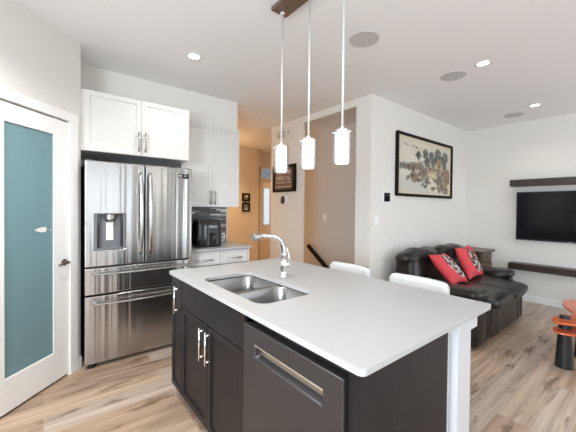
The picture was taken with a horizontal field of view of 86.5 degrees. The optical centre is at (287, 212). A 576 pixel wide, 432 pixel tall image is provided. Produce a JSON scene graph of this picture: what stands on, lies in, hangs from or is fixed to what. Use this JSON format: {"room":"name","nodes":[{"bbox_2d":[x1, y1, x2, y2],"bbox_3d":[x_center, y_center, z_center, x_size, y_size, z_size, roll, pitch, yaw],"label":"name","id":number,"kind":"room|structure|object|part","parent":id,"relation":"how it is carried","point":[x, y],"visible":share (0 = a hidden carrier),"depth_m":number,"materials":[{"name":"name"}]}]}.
{"room":"kitchen","nodes":[
{"label":"kitchen","id":0,"kind":"room"},
{"bbox_2d":[0,0,80,374],"bbox_3d":[-1.921,-0.033,1.901,0.100,2.776,1.500,1,1,6],"label":"wall","id":1,"kind":"structure","parent":0,"point":[39,62],"depth_m":2.28,"materials":[{"name":"white paint"}]},
{"bbox_2d":[0,100,69,416],"bbox_3d":[-1.833,0.303,2.200,0.097,2.064,0.638,1,1,6],"label":"door","id":2,"kind":"structure","parent":1,"relation":"in","point":[34,262],"depth_m":2.21,"materials":[{"name":"white paint"}]},
{"bbox_3d":[-1.859,0.252,2.202,0.008,1.710,0.378,1,1,6],"label":"frosted glass panel","id":3,"kind":"part","parent":2,"relation":"part of","materials":[{"name":"teal glass"}]},
{"bbox_3d":[-1.788,0.404,2.443,0.059,0.053,0.122,1,1,6],"label":"lever handle","id":4,"kind":"part","parent":2,"relation":"part of","materials":[{"name":"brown metal"}]},
{"bbox_2d":[0,87,78,374],"bbox_3d":[-1.833,0.270,2.199,0.016,2.164,0.820,1,1,6],"label":"trim","id":5,"kind":"structure","parent":1,"relation":"attached to","point":[6,94],"depth_m":2.54,"materials":[{"name":"white paint"}]},
{"bbox_2d":[78,356,81,368],"bbox_3d":[-1.797,1.296,2.641,0.014,0.100,0.035,1,1,6],"label":"baseboard","id":6,"kind":"structure","parent":1,"relation":"attached to","point":[80,357],"depth_m":2.64,"materials":[{"name":"white paint"}]},
{"bbox_2d":[81,64,237,129],"bbox_3d":[-1.433,-1.260,3.593,1.747,0.358,0.277,0,1,-39],"label":"wall","id":7,"kind":"structure","parent":0,"point":[202,108],"depth_m":3.45,"materials":[{"name":"white paint"}]},
{"bbox_2d":[172,121,238,206],"bbox_3d":[-1.022,-0.572,3.880,0.755,1.008,0.362,0,1,-39],"label":"upper cabinet","id":8,"kind":"object","parent":7,"relation":"attached to","point":[213,161],"visible":0.74,"depth_m":3.78,"materials":[{"name":"white paint"}]},
{"bbox_3d":[-1.088,-0.570,3.658,0.376,1.004,0.020,0,1,-39],"label":"door","id":9,"kind":"part","parent":8,"relation":"part of","materials":[{"name":"white paint"}]},
{"bbox_3d":[-0.792,-0.570,3.895,0.376,1.004,0.020,0,1,-39],"label":"door","id":10,"kind":"part","parent":8,"relation":"part of","materials":[{"name":"white paint"}]},
{"bbox_2d":[227,146,258,260],"bbox_3d":[-1.523,-0.093,6.580,2.043,2.776,0.100,0,1,-39],"label":"wall","id":11,"kind":"structure","parent":0,"point":[241,224],"depth_m":6.98,"materials":[{"name":"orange paint"}]},
{"bbox_2d":[242,202,249,210],"bbox_3d":[-0.953,-0.121,6.954,0.204,0.203,0.024,0,1,-39],"label":"picture frame","id":12,"kind":"object","parent":11,"relation":"attached to","point":[245,206],"visible":1,"depth_m":6.95,"materials":[{"name":"black wood"}]},
{"bbox_2d":[242,193,249,200],"bbox_3d":[-0.951,-0.342,6.951,0.204,0.180,0.024,0,1,-39],"label":"picture frame","id":13,"kind":"object","parent":11,"relation":"attached to","point":[245,196],"visible":1,"depth_m":6.95,"materials":[{"name":"black wood"}]},
{"bbox_2d":[258,152,270,259],"bbox_3d":[-0.421,-0.099,7.845,1.457,2.776,0.100,0,1,-39],"label":"wall","id":14,"kind":"structure","parent":0,"point":[264,158],"depth_m":7.60,"materials":[{"name":"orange paint"}]},
{"bbox_2d":[259,181,270,259],"bbox_3d":[-0.350,0.260,7.818,0.900,2.040,0.041,0,1,-39],"label":"door","id":15,"kind":"structure","parent":14,"relation":"in","point":[264,187],"depth_m":7.62,"materials":[{"name":"paint"}]},
{"bbox_3d":[-0.539,-0.147,7.644,0.172,0.895,0.006,0,1,-39],"label":"glass","id":16,"kind":"part","parent":15,"relation":"part of","materials":[{"name":"blue"}]},
{"bbox_3d":[-0.540,-0.149,7.639,0.250,0.980,0.012,0,1,-39],"label":"frame","id":17,"kind":"part","parent":15,"relation":"part of","materials":[{"name":"white"}]},
{"bbox_2d":[260,167,270,179],"bbox_3d":[-0.339,-0.960,7.802,0.880,0.300,0.039,0,1,-39],"label":"window","id":18,"kind":"structure","parent":14,"relation":"in","point":[265,173],"depth_m":7.61,"materials":[{"name":"glass"}]},
{"bbox_3d":[-0.339,-0.960,7.803,0.820,0.240,0.020,0,1,-39],"label":"pane","id":19,"kind":"part","parent":18,"relation":"part of","materials":[{"name":"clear glass"}]},
{"bbox_2d":[0,300,575,431],"bbox_3d":[0.365,1.398,2.627,8.050,0.060,9.400,0,1,-39],"label":"floor","id":20,"kind":"structure","parent":0,"point":[516,385],"depth_m":2.32,"materials":[{"name":"brown wood"}]},
{"bbox_2d":[80,159,191,368],"bbox_3d":[-1.561,0.444,3.131,0.923,1.797,0.836,0,1,-39],"label":"refrigerator","id":21,"kind":"object","parent":20,"relation":"on","point":[136,220],"visible":0.9,"depth_m":2.80,"materials":[{"name":"grey metal"}]},
{"bbox_3d":[-1.548,0.013,2.749,0.467,0.912,0.065,0,1,-39],"label":"door","id":22,"kind":"part","parent":21,"relation":"part of","materials":[{"name":"silver metal"}]},
{"bbox_3d":[-1.380,1.016,2.905,0.923,0.582,0.065,0,1,-39],"label":"drawer","id":23,"kind":"part","parent":21,"relation":"part of","materials":[{"name":"silver metal"}]},
{"bbox_3d":[-1.375,0.596,2.899,0.923,0.227,0.065,0,1,-39],"label":"drawer","id":24,"kind":"part","parent":21,"relation":"part of","materials":[{"name":"silver metal"}]},
{"bbox_3d":[-1.351,0.008,2.820,0.033,0.755,0.071,0,1,-39],"label":"handle","id":25,"kind":"part","parent":21,"relation":"part of","materials":[{"name":"silver metal"}]},
{"bbox_3d":[-1.288,0.008,2.870,0.033,0.755,0.071,0,1,-39],"label":"handle","id":26,"kind":"part","parent":21,"relation":"part of","materials":[{"name":"silver metal"}]},
{"bbox_3d":[-1.183,0.013,3.040,0.446,0.912,0.065,0,1,-39],"label":"door","id":27,"kind":"part","parent":21,"relation":"part of","materials":[{"name":"silver metal"}]},
{"bbox_2d":[172,276,182,394],"bbox_3d":[-0.585,0.906,2.344,0.636,0.912,0.204,0,1,-39],"label":"base cabinet","id":28,"kind":"object","parent":20,"relation":"on","point":[176,283],"visible":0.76,"depth_m":2.18,"materials":[{"name":"brown wood"}]},
{"bbox_3d":[-0.755,0.593,2.088,0.052,0.182,0.013,0,1,-39],"label":"bar handle","id":29,"kind":"part","parent":28,"relation":"part of","materials":[{"name":"silver metal"}]},
{"bbox_2d":[182,282,247,431],"bbox_3d":[-0.258,0.915,1.935,0.636,0.912,0.838,0,1,-39],"label":"base cabinet","id":30,"kind":"object","parent":20,"relation":"on","point":[212,330],"visible":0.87,"depth_m":1.72,"materials":[{"name":"brown wood"}]},
{"bbox_3d":[-0.590,0.956,1.939,0.020,0.608,0.414,0,1,-39],"label":"door","id":31,"kind":"part","parent":30,"relation":"part of","materials":[{"name":"brown wood"}]},
{"bbox_3d":[-0.492,0.753,1.759,0.052,0.187,0.013,0,1,-39],"label":"bar handle","id":32,"kind":"part","parent":30,"relation":"part of","materials":[{"name":"silver metal"}]},
{"bbox_3d":[-0.441,0.754,1.695,0.052,0.187,0.013,0,1,-39],"label":"bar handle","id":33,"kind":"part","parent":30,"relation":"part of","materials":[{"name":"silver metal"}]},
{"bbox_3d":[-0.455,0.565,1.770,0.020,0.170,0.832,0,1,-39],"label":"false drawer","id":34,"kind":"part","parent":30,"relation":"part of","materials":[{"name":"brown wood"}]},
{"bbox_3d":[-0.329,0.963,1.613,0.020,0.608,0.414,0,1,-39],"label":"door","id":35,"kind":"part","parent":30,"relation":"part of","materials":[{"name":"brown wood"}]},
{"bbox_2d":[169,258,490,376],"bbox_3d":[0.070,0.450,1.872,1.019,0.022,1.735,0,1,-39],"label":"countertop","id":36,"kind":"structure","parent":30,"relation":"on","point":[362,325],"depth_m":1.40,"materials":[{"name":"white stone"}]},
{"bbox_2d":[208,275,307,322],"bbox_3d":[-0.207,0.568,1.843,0.397,0.212,0.729,0,1,-39],"label":"double sink","id":37,"kind":"object","parent":36,"relation":"in","point":[254,289],"visible":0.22,"depth_m":1.90,"materials":[{"name":"silver metal"}]},
{"bbox_3d":[-0.317,0.545,1.981,0.397,0.172,0.374,0,1,-39],"label":"bowl","id":38,"kind":"part","parent":37,"relation":"part of","materials":[{"name":"silver metal"}]},
{"bbox_3d":[-0.089,0.572,1.696,0.397,0.212,0.353,0,1,-39],"label":"bowl","id":39,"kind":"part","parent":37,"relation":"part of","materials":[{"name":"silver metal"}]},
{"bbox_2d":[251,233,289,277],"bbox_3d":[-0.107,0.282,1.996,0.288,0.307,0.061,0,1,-39],"label":"kitchen faucet","id":40,"kind":"object","parent":36,"relation":"on","point":[284,263],"visible":1,"depth_m":2.04,"materials":[{"name":"silver metal"}]},
{"bbox_3d":[-0.096,0.234,2.006,0.209,0.195,0.038,0,1,-39],"label":"spout","id":41,"kind":"part","parent":40,"relation":"part of","materials":[{"name":"silver metal"}]},
{"bbox_3d":[-0.007,0.299,2.063,0.045,0.144,0.034,0,1,-8],"label":"lever","id":42,"kind":"part","parent":40,"relation":"part of","materials":[{"name":"silver metal"}]},
{"bbox_2d":[190,248,248,267],"bbox_3d":[-0.962,0.883,3.765,0.770,0.912,0.648,0,1,-39],"label":"base cabinet","id":43,"kind":"object","parent":20,"relation":"on","point":[217,257],"visible":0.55,"depth_m":3.54,"materials":[{"name":"white paint"}]},
{"bbox_3d":[-0.938,0.521,3.424,0.378,0.150,0.020,0,1,-39],"label":"drawer","id":44,"kind":"part","parent":43,"relation":"part of","materials":[{"name":"white paint"}]},
{"bbox_2d":[192,241,251,251],"bbox_3d":[-0.951,0.414,3.763,0.791,0.022,0.644,0,1,-39],"label":"countertop","id":45,"kind":"structure","parent":43,"relation":"on","point":[225,245],"depth_m":3.62,"materials":[{"name":"white stone"}]},
{"bbox_2d":[192,219,221,247],"bbox_3d":[-0.979,0.242,3.649,0.350,0.326,0.367,0,1,-39],"label":"air fryer","id":46,"kind":"object","parent":45,"relation":"on","point":[205,232],"visible":0.94,"depth_m":3.53,"materials":[{"name":"black plastic"}]},
{"bbox_3d":[-0.891,0.285,3.595,0.170,0.205,0.042,0,1,-39],"label":"basket drawer","id":47,"kind":"part","parent":46,"relation":"part of","materials":[{"name":"black plastic"}]},
{"bbox_3d":[-0.858,0.311,3.555,0.034,0.140,0.066,0,1,-39],"label":"handle","id":48,"kind":"part","parent":46,"relation":"part of","materials":[{"name":"black plastic"}]},
{"bbox_3d":[-0.644,0.521,3.659,0.363,0.150,0.020,0,1,-39],"label":"drawer","id":49,"kind":"part","parent":43,"relation":"part of","materials":[{"name":"white paint"}]},
{"bbox_2d":[243,321,347,431],"bbox_3d":[0.212,0.931,1.370,0.599,0.905,0.601,0,1,-39],"label":"dishwasher","id":50,"kind":"object","parent":20,"relation":"on","point":[289,387],"visible":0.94,"depth_m":1.16,"materials":[{"name":"black metal"}]},
{"bbox_3d":[-0.015,0.585,1.179,0.007,0.006,0.422,0,1,-39],"label":"pocket handle","id":51,"kind":"part","parent":50,"relation":"part of","materials":[{"name":"silver metal"}]},
{"bbox_2d":[330,261,371,277],"bbox_3d":[0.377,0.907,2.518,0.457,0.927,0.418,0,1,-39],"label":"counter stool","id":52,"kind":"object","parent":20,"relation":"on","point":[336,265],"visible":0.08,"depth_m":2.60,"materials":[{"name":"white plastic"}]},
{"bbox_2d":[348,333,447,431],"bbox_3d":[0.425,0.933,1.125,0.588,0.912,0.043,0,1,-39],"label":"island end panel","id":53,"kind":"object","parent":20,"relation":"on","point":[408,394],"visible":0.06,"depth_m":1.08,"materials":[{"name":"brown wood"}]},
{"bbox_2d":[389,273,449,294],"bbox_3d":[0.758,0.917,2.042,0.457,0.927,0.418,0,1,-39],"label":"counter stool","id":54,"kind":"object","parent":20,"relation":"on","point":[439,286],"visible":0.05,"depth_m":2.12,"materials":[{"name":"white plastic"}]},
{"bbox_2d":[446,332,449,431],"bbox_3d":[0.155,0.918,1.988,0.066,0.912,1.685,0,1,-39],"label":"panel","id":55,"kind":"object","parent":20,"relation":"on","point":[448,332],"visible":0.02,"depth_m":1.34,"materials":[{"name":"grey paint"}]},
{"bbox_2d":[395,243,527,347],"bbox_3d":[2.250,0.910,3.914,1.847,0.918,1.119,0,1,-39],"label":"loveseat","id":56,"kind":"object","parent":20,"relation":"on","point":[496,287],"visible":0.57,"depth_m":3.66,"materials":[{"name":"black leather"}]},
{"bbox_2d":[396,260,443,279],"bbox_3d":[1.714,0.760,3.943,0.815,0.522,0.364,0,1,-39],"label":"cushion","id":57,"kind":"object","parent":56,"relation":"on","point":[422,268],"depth_m":3.71,"materials":[{"name":"black leather"}]},
{"bbox_2d":[429,253,467,283],"bbox_3d":[1.943,0.679,3.711,0.445,0.334,0.296,0,1,-40],"label":"throw cushion","id":58,"kind":"object","parent":56,"relation":"on","point":[444,264],"visible":0.98,"depth_m":3.61,"materials":[{"name":"red fabric"}]},
{"bbox_2d":[448,255,463,272],"bbox_3d":[2.335,0.760,4.442,0.813,0.520,0.358,0,1,-39],"label":"cushion","id":59,"kind":"object","parent":56,"relation":"on","point":[454,257],"depth_m":4.26,"materials":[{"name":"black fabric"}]},
{"bbox_2d":[455,245,482,279],"bbox_3d":[2.425,0.659,4.096,0.435,0.406,0.233,0,1,-41],"label":"throw cushion","id":60,"kind":"object","parent":56,"relation":"on","point":[470,264],"visible":1,"depth_m":4.00,"materials":[{"name":"red fabric"}]},
{"bbox_2d":[439,278,512,308],"bbox_3d":[2.113,0.935,3.612,0.638,0.165,0.806,0,1,-39],"label":"seat cushion","id":61,"kind":"object","parent":56,"relation":"on","point":[498,296],"depth_m":3.39,"materials":[{"name":"black leather"}]},
{"bbox_3d":[1.665,1.123,3.459,0.335,0.461,0.961,0,1,-39],"label":"arm","id":62,"kind":"part","parent":56,"relation":"part of","materials":[{"name":"black leather"}]},
{"bbox_2d":[464,273,527,298],"bbox_3d":[2.574,0.934,3.979,0.640,0.164,0.811,0,1,-39],"label":"seat cushion","id":63,"kind":"object","parent":56,"relation":"on","point":[518,289],"depth_m":3.81,"materials":[{"name":"black leather"}]},
{"bbox_3d":[2.508,1.136,3.629,1.200,0.410,0.175,0,1,-39],"label":"footrest panel","id":64,"kind":"part","parent":56,"relation":"part of","materials":[{"name":"black leather"}]},
{"bbox_2d":[448,317,476,431],"bbox_3d":[0.755,0.932,1.453,0.200,0.912,0.175,0,1,-39],"label":"island post","id":65,"kind":"object","parent":20,"relation":"on","point":[460,337],"visible":0.32,"depth_m":1.35,"materials":[{"name":"grey paint"}]},
{"bbox_2d":[463,246,494,266],"bbox_3d":[2.989,0.976,4.958,0.540,0.772,0.465,0,1,-39],"label":"side table","id":66,"kind":"object","parent":20,"relation":"on","point":[484,255],"visible":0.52,"depth_m":4.77,"materials":[{"name":"brown wood"}]},
{"bbox_3d":[3.113,0.703,4.802,0.410,0.115,0.014,0,1,-39],"label":"drawer","id":67,"kind":"part","parent":66,"relation":"part of","materials":[{"name":"brown wood"}]},
{"bbox_3d":[3.112,0.838,4.804,0.410,0.115,0.014,0,1,-39],"label":"drawer","id":68,"kind":"part","parent":66,"relation":"part of","materials":[{"name":"brown wood"}]},
{"bbox_2d":[551,299,575,370],"bbox_3d":[3.050,1.163,2.703,1.191,0.462,1.033,0,1,-39],"label":"coffee table","id":69,"kind":"object","parent":20,"relation":"on","point":[565,330],"visible":1,"depth_m":2.71,"materials":[{"name":"orange paint"}]},
{"bbox_3d":[2.480,1.156,2.747,0.132,0.462,0.132,0,1,-39],"label":"leg","id":70,"kind":"part","parent":69,"relation":"part of","materials":[{"name":"black metal"}]},
{"bbox_3d":[2.815,1.157,2.917,0.132,0.462,0.132,0,1,-39],"label":"leg","id":71,"kind":"part","parent":69,"relation":"part of","materials":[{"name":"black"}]},
{"bbox_2d":[14,0,575,152],"bbox_3d":[0.393,-1.448,2.589,8.050,0.080,9.400,0,1,-39],"label":"ceiling","id":72,"kind":"structure","parent":0,"point":[530,45],"depth_m":2.69,"materials":[{"name":"white paint"}]},
{"bbox_2d":[186,52,201,59],"bbox_3d":[-0.856,-1.418,2.788,0.144,0.008,0.144,0,1,-39],"label":"recessed light","id":73,"kind":"object","parent":72,"relation":"in","point":[191,55],"visible":1,"depth_m":2.78,"materials":[{"name":"white"}]},
{"bbox_2d":[271,0,351,172],"bbox_3d":[0.133,-0.835,1.890,0.130,1.130,0.661,0,1,-39],"label":"pendant light","id":74,"kind":"object","parent":72,"relation":"hanging from","point":[284,8],"visible":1,"depth_m":1.88,"materials":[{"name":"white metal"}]},
{"bbox_2d":[276,146,285,172],"bbox_3d":[-0.047,-0.363,2.115,0.069,0.172,0.069,0,1,-39],"label":"diffuser","id":75,"kind":"object","parent":74,"relation":"attached to","point":[280,150],"depth_m":2.09,"materials":[{"name":"white glass"}]},
{"bbox_3d":[-0.047,-0.364,2.115,0.101,0.180,0.101,0,1,-39],"label":"lamp shade","id":76,"kind":"part","parent":74,"relation":"part of","materials":[{"name":"white glass"}]},
{"bbox_3d":[-0.042,-0.917,2.108,0.032,0.925,0.032,0,1,-39],"label":"rod","id":77,"kind":"part","parent":74,"relation":"part of","materials":[{"name":"white metal"}]},
{"bbox_3d":[0.126,-0.360,1.899,0.101,0.180,0.101,0,1,-39],"label":"lamp shade","id":78,"kind":"part","parent":74,"relation":"part of","materials":[{"name":"white glass"}]},
{"bbox_2d":[303,140,313,168],"bbox_3d":[0.126,-0.359,1.899,0.069,0.172,0.069,0,1,-39],"label":"diffuser","id":79,"kind":"object","parent":74,"relation":"attached to","point":[308,145],"depth_m":1.87,"materials":[{"name":"white glass"}]},
{"bbox_3d":[0.132,-0.912,1.891,0.032,0.925,0.032,0,1,-39],"label":"rod","id":80,"kind":"part","parent":74,"relation":"part of","materials":[{"name":"white metal"}]},
{"bbox_3d":[0.298,-0.355,1.684,0.101,0.180,0.101,0,1,-39],"label":"lamp shade","id":81,"kind":"part","parent":74,"relation":"part of","materials":[{"name":"white glass"}]},
{"bbox_2d":[336,131,348,163],"bbox_3d":[0.298,-0.354,1.684,0.069,0.172,0.069,0,1,-39],"label":"diffuser","id":82,"kind":"object","parent":74,"relation":"attached to","point":[342,137],"depth_m":1.65,"materials":[{"name":"white glass"}]},
{"bbox_3d":[0.303,-0.907,1.677,0.032,0.925,0.032,0,1,-39],"label":"rod","id":83,"kind":"part","parent":74,"relation":"part of","materials":[{"name":"white metal"}]},
{"bbox_2d":[349,30,378,46],"bbox_3d":[0.616,-1.400,2.481,0.240,0.006,0.240,0,1,-39],"label":"ceiling speaker","id":84,"kind":"object","parent":72,"relation":"attached to","point":[362,38],"visible":1,"depth_m":2.46,"materials":[{"name":"grey"}]},
{"bbox_2d":[440,71,466,80],"bbox_3d":[1.698,-1.399,3.151,0.240,0.006,0.240,0,1,-39],"label":"ceiling speaker","id":85,"kind":"object","parent":72,"relation":"attached to","point":[455,75],"visible":1,"depth_m":3.15,"materials":[{"name":"grey"}]},
{"bbox_2d":[474,59,491,66],"bbox_3d":[1.825,-1.393,2.865,0.144,0.008,0.144,0,1,-39],"label":"recessed light","id":86,"kind":"object","parent":72,"relation":"in","point":[485,62],"visible":1,"depth_m":2.86,"materials":[{"name":"white"}]},
{"bbox_2d":[504,112,523,117],"bbox_3d":[3.261,-1.400,4.419,0.240,0.006,0.240,0,1,-39],"label":"ceiling speaker","id":87,"kind":"object","parent":72,"relation":"attached to","point":[518,114],"visible":1,"depth_m":4.42,"materials":[{"name":"grey"}]},
{"bbox_2d":[528,103,541,106],"bbox_3d":[3.219,-1.394,3.993,0.144,0.008,0.144,0,1,-39],"label":"recessed light","id":88,"kind":"object","parent":72,"relation":"in","point":[535,104],"visible":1,"depth_m":3.99,"materials":[{"name":"white"}]},
{"bbox_2d":[270,94,376,277],"bbox_3d":[0.389,-0.046,4.514,0.113,2.776,2.056,0,1,-39],"label":"wall","id":89,"kind":"structure","parent":0,"point":[287,219],"depth_m":3.88,"materials":[{"name":"white paint"}]},
{"bbox_2d":[277,130,284,138],"bbox_3d":[-0.117,-1.275,5.022,0.040,0.100,0.180,0,1,-39],"label":"door chime","id":90,"kind":"object","parent":89,"relation":"attached to","point":[283,131],"visible":0.96,"depth_m":5.00,"materials":[{"name":"grey"}]},
{"bbox_2d":[272,163,296,192],"bbox_3d":[-0.066,-0.547,4.965,0.031,0.433,0.596,0,1,-39],"label":"framed sign","id":91,"kind":"object","parent":89,"relation":"attached to","point":[281,182],"visible":0.89,"depth_m":4.91,"materials":[{"name":"black wood"}]},
{"bbox_2d":[281,196,287,203],"bbox_3d":[-0.067,-0.200,4.968,0.030,0.124,0.177,0,1,-39],"label":"intercom","id":92,"kind":"object","parent":89,"relation":"attached to","point":[283,199],"visible":1,"depth_m":4.96,"materials":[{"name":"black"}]},
{"bbox_2d":[286,128,292,137],"bbox_3d":[0.017,-1.256,4.853,0.042,0.150,0.150,0,1,-39],"label":"smoke detector","id":93,"kind":"object","parent":89,"relation":"attached to","point":[289,132],"visible":1,"depth_m":4.82,"materials":[{"name":"white paint"}]},
{"bbox_2d":[304,123,355,267],"bbox_3d":[0.900,1.050,5.200,0.100,4.976,2.240,0,1,-39],"label":"wall","id":94,"kind":"structure","parent":0,"point":[329,190],"depth_m":5.32,"materials":[{"name":"grey paint"}]},
{"bbox_2d":[307,244,328,267],"bbox_3d":[0.892,1.198,5.056,0.092,1.193,1.672,0,1,-39],"label":"handrail","id":95,"kind":"object","parent":94,"relation":"attached to","point":[309,247],"visible":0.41,"depth_m":5.46,"materials":[{"name":"black"}]},
{"bbox_2d":[375,96,467,280],"bbox_3d":[2.118,-0.030,4.648,2.755,2.776,0.106,0,1,-39],"label":"wall","id":96,"kind":"structure","parent":0,"point":[405,222],"depth_m":4.25,"materials":[{"name":"white paint"}]},
{"bbox_2d":[375,215,378,224],"bbox_3d":[1.090,0.098,3.754,0.075,0.118,0.010,0,1,-39],"label":"light switch","id":97,"kind":"object","parent":96,"relation":"attached to","point":[376,216],"visible":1,"depth_m":3.75,"materials":[{"name":"white plastic"}]},
{"bbox_2d":[382,191,389,202],"bbox_3d":[1.235,-0.190,3.859,0.170,0.140,0.018,0,1,-39],"label":"thermostat","id":98,"kind":"object","parent":96,"relation":"attached to","point":[385,195],"visible":1,"depth_m":3.85,"materials":[{"name":"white plastic"}]},
{"bbox_2d":[395,130,452,198],"bbox_3d":[2.032,-0.641,4.475,1.603,0.847,0.035,0,1,-39],"label":"framed painting","id":99,"kind":"object","parent":96,"relation":"attached to","point":[423,166],"visible":1,"depth_m":4.39,"materials":[{"name":"black"}]},
{"bbox_2d":[466,113,575,300],"bbox_3d":[4.797,0.013,3.424,0.100,2.776,5.154,0,1,-39],"label":"wall","id":100,"kind":"structure","parent":0,"point":[545,147],"depth_m":4.81,"materials":[{"name":"white paint"}]},
{"bbox_2d":[508,261,575,277],"bbox_3d":[3.935,0.837,4.266,0.194,0.095,1.417,0,1,-39],"label":"floating shelf","id":101,"kind":"object","parent":100,"relation":"attached to","point":[555,270],"visible":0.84,"depth_m":4.44,"materials":[{"name":"brown wood"}]},
{"bbox_2d":[510,176,575,186],"bbox_3d":[3.948,-0.437,4.248,0.194,0.100,1.417,0,1,-39],"label":"floating shelf","id":102,"kind":"object","parent":100,"relation":"attached to","point":[559,180],"visible":1,"depth_m":4.43,"materials":[{"name":"brown wood"}]},
{"bbox_2d":[522,294,565,308],"bbox_3d":[4.708,1.350,3.446,0.015,0.100,5.054,0,1,-39],"label":"baseboard","id":103,"kind":"structure","parent":100,"relation":"attached to","point":[550,302],"depth_m":4.56,"materials":[{"name":"white paint"}]},
{"bbox_2d":[516,191,575,243],"bbox_3d":[3.991,0.066,4.295,0.070,0.736,1.298,0,1,-39],"label":"television","id":104,"kind":"object","parent":100,"relation":"attached to","point":[548,216],"visible":1,"depth_m":4.49,"materials":[{"name":"black plastic"}]},
{"bbox_3d":[-1.602,-0.055,3.725,1.847,2.776,0.100,0,1,-39],"label":"wall","id":105,"kind":"structure","parent":0,"visible":0},
{"bbox_2d":[81,89,188,166],"bbox_3d":[-1.609,-0.808,3.172,0.943,0.528,0.726,0,1,-39],"label":"upper cabinet","id":106,"kind":"object","parent":105,"relation":"attached to","point":[114,128],"visible":0.99,"depth_m":2.90,"materials":[{"name":"white paint"}]},
{"bbox_3d":[-1.584,-0.803,2.790,0.458,0.524,0.020,0,1,-39],"label":"door","id":107,"kind":"part","parent":106,"relation":"part of","materials":[{"name":"white paint"}]},
{"bbox_3d":[-1.410,-0.663,2.895,0.013,0.180,0.038,0,1,-39],"label":"bar handle","id":108,"kind":"part","parent":106,"relation":"part of","materials":[{"name":"silver metal"}]},
{"bbox_3d":[-1.364,-0.663,2.931,0.013,0.180,0.038,0,1,-39],"label":"bar handle","id":109,"kind":"part","parent":106,"relation":"part of","materials":[{"name":"silver metal"}]},
{"bbox_3d":[-1.224,-0.803,3.078,0.458,0.524,0.020,0,1,-39],"label":"door","id":110,"kind":"part","parent":106,"relation":"part of","materials":[{"name":"white paint"}]},
{"bbox_2d":[192,207,225,240],"bbox_3d":[-1.161,0.164,4.013,0.770,0.467,0.008,0,1,-39],"label":"backsplash","id":111,"kind":"structure","parent":105,"relation":"attached to","point":[219,213],"depth_m":4.12,"materials":[{"name":"tile"}]},
{"bbox_2d":[226,207,226,240],"bbox_3d":[-0.854,0.164,4.257,0.015,0.467,0.012,0,1,-39],"label":"trim","id":112,"kind":"structure","parent":105,"relation":"attached to","point":[226,207],"depth_m":4.25,"materials":[{"name":"white"}]}
]}

